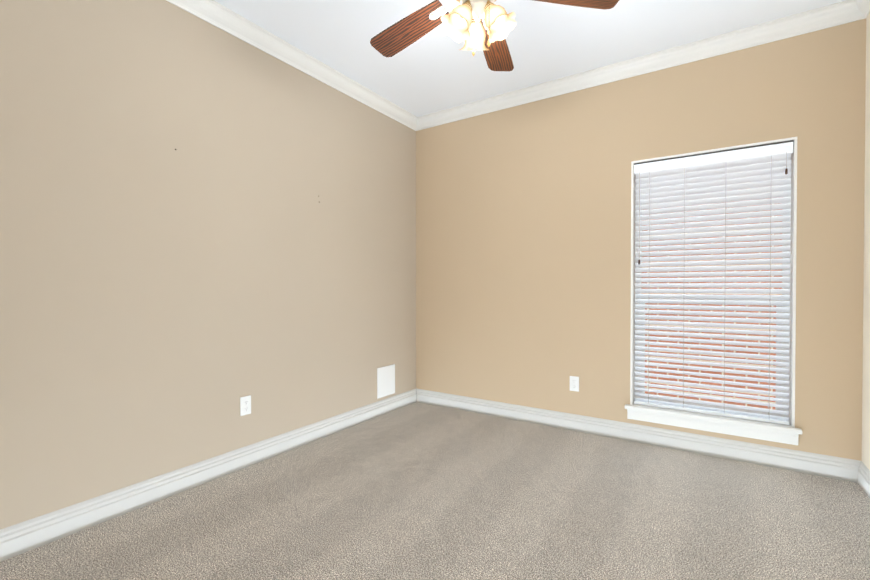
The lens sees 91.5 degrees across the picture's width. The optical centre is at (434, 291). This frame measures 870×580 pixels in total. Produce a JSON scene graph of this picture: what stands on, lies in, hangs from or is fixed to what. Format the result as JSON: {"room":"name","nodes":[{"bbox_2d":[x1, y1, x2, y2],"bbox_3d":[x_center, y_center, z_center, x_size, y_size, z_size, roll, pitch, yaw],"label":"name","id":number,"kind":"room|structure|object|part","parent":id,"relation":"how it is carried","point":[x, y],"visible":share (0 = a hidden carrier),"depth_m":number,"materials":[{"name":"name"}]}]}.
{"room":"empty bedroom","nodes":[
{"label":"empty bedroom","id":0,"kind":"room"},
{"bbox_2d":[0,0,415,529],"bbox_3d":[-1.205,-0.280,2.712,0.120,2.740,3.920,0,1,33],"label":"wall","id":1,"kind":"structure","parent":0,"point":[165,306],"depth_m":2.29,"materials":[{"name":"paint"}]},
{"bbox_2d":[0,389,415,561],"bbox_3d":[-1.169,1.029,2.655,0.019,0.124,3.600,0,1,33],"label":"baseboard","id":2,"kind":"structure","parent":1,"relation":"attached to","point":[26,536],"depth_m":2.25,"materials":[{"name":"paint"}]},
{"bbox_2d":[240,395,250,415],"bbox_3d":[-1.181,0.711,2.643,0.009,0.116,0.072,0,1,33],"label":"electrical outlet","id":3,"kind":"object","parent":1,"relation":"attached to","point":[245,405],"visible":1,"depth_m":2.64,"materials":[{"name":"white plastic"}]},
{"bbox_2d":[166,0,417,130],"bbox_3d":[-1.148,-1.600,2.612,0.071,0.098,3.600,0,1,33],"label":"crown molding","id":4,"kind":"structure","parent":1,"relation":"attached to","point":[222,17],"depth_m":2.85,"materials":[{"name":"paint"}]},
{"bbox_2d":[377,364,394,398],"bbox_3d":[-0.433,0.796,3.777,0.008,0.265,0.240,0,1,33],"label":"access panel","id":5,"kind":"object","parent":1,"relation":"attached to","point":[385,380],"visible":1,"depth_m":3.76,"materials":[{"name":"white plastic"}]},
{"bbox_2d":[0,402,869,579],"bbox_3d":[0.160,1.150,1.827,3.390,0.100,3.920,0,1,33],"label":"floor","id":6,"kind":"structure","parent":0,"point":[418,491],"depth_m":2.05,"materials":[{"name":"carpet"}]},
{"bbox_2d":[214,0,844,116],"bbox_3d":[0.160,-1.690,1.797,3.390,0.100,3.920,0,1,33],"label":"ceiling","id":7,"kind":"structure","parent":0,"point":[436,69],"depth_m":2.74,"materials":[{"name":"paint"}]},
{"bbox_2d":[370,0,618,70],"bbox_3d":[0.152,-1.310,1.793,1.099,0.659,1.130,0,1,33],"label":"ceiling fan","id":8,"kind":"object","parent":7,"relation":"hanging from","point":[486,26],"visible":1,"depth_m":1.83,"materials":[{"name":"brown wood"}]},
{"bbox_3d":[-0.122,-1.229,1.994,0.417,0.006,0.142,-8,-15,37],"label":"blade","id":9,"kind":"part","parent":8,"relation":"part of","materials":[{"name":"brown wood"}]},
{"bbox_3d":[0.192,-1.106,1.755,0.292,0.140,0.308,0,1,33],"label":"lamp shade","id":10,"kind":"part","parent":8,"relation":"part of","materials":[{"name":"white glass"}]},
{"label":"blade","id":11,"kind":"part","parent":8,"relation":"part of","materials":[{"name":"brown wood"}]},
{"bbox_3d":[0.551,-1.227,1.762,0.417,0.006,0.142,7,12,1],"label":"blade","id":12,"kind":"part","parent":8,"relation":"part of","materials":[{"name":"brown wood"}]},
{"bbox_2d":[416,19,865,460],"bbox_3d":[1.184,-0.287,3.364,3.150,2.740,0.200,0,1,33],"label":"wall","id":13,"kind":"structure","parent":0,"point":[523,254],"depth_m":3.19,"materials":[{"name":"paint"}]},
{"bbox_2d":[570,376,578,391],"bbox_3d":[1.089,0.720,3.313,0.072,0.116,0.009,0,1,33],"label":"electrical outlet","id":14,"kind":"object","parent":13,"relation":"attached to","point":[574,383],"visible":1,"depth_m":3.31,"materials":[{"name":"white plastic"}]},
{"bbox_2d":[418,0,849,129],"bbox_3d":[1.110,-1.606,3.237,2.970,0.098,0.071,0,1,33],"label":"crown molding","id":15,"kind":"structure","parent":13,"relation":"attached to","point":[835,14],"depth_m":2.93,"materials":[{"name":"paint"}]},
{"bbox_2d":[416,389,855,481],"bbox_3d":[1.124,1.022,3.287,3.090,0.124,0.019,0,1,33],"label":"baseboard","id":16,"kind":"structure","parent":13,"relation":"attached to","point":[834,467],"depth_m":2.96,"materials":[{"name":"paint"}]},
{"bbox_2d":[630,137,796,426],"bbox_3d":[1.857,-0.044,2.902,0.924,1.800,0.165,0,1,33],"label":"window","id":17,"kind":"structure","parent":13,"relation":"in","point":[738,409],"depth_m":2.79,"materials":[{"name":"white plastic"}]},
{"bbox_2d":[634,140,793,424],"bbox_3d":[1.831,-0.053,2.862,0.892,1.752,0.077,0,1,33],"label":"window blinds","id":18,"kind":"object","parent":17,"relation":"attached to","point":[765,168],"visible":0.98,"depth_m":2.84,"materials":[{"name":"white plastic"}]},
{"bbox_2d":[625,403,801,444],"bbox_3d":[1.829,0.878,2.869,0.986,0.103,0.147,0,1,33],"label":"window sill","id":19,"kind":"structure","parent":13,"relation":"attached to","point":[770,431],"depth_m":2.79,"materials":[{"name":"paint"}]},
{"bbox_2d":[862,13,869,469],"bbox_3d":[1.524,-0.260,0.911,0.120,2.740,3.920,0,1,33],"label":"wall","id":20,"kind":"structure","parent":0,"point":[866,388],"depth_m":2.37,"materials":[{"name":"paint"}]},
{"bbox_2d":[846,0,869,22],"bbox_3d":[1.423,-1.581,0.916,0.071,0.098,3.600,0,1,33],"label":"crown molding","id":21,"kind":"structure","parent":20,"relation":"attached to","point":[859,9],"depth_m":2.39,"materials":[{"name":"paint"}]},
{"bbox_2d":[852,460,869,498],"bbox_3d":[1.445,1.048,0.930,0.019,0.124,3.600,0,1,33],"label":"baseboard","id":22,"kind":"structure","parent":20,"relation":"attached to","point":[862,472],"depth_m":2.35,"materials":[{"name":"paint"}]},
{"bbox_3d":[2.471,1.687,3.974,7.650,0.020,2.200,0,1,33],"label":"ground","id":23,"kind":"structure","parent":0,"visible":0},
{"bbox_2d":[641,183,782,409],"bbox_3d":[3.022,-0.732,4.783,7.650,4.800,0.200,0,1,33],"label":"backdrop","id":24,"kind":"object","parent":23,"relation":"on","point":[721,390],"depth_m":4.65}
]}

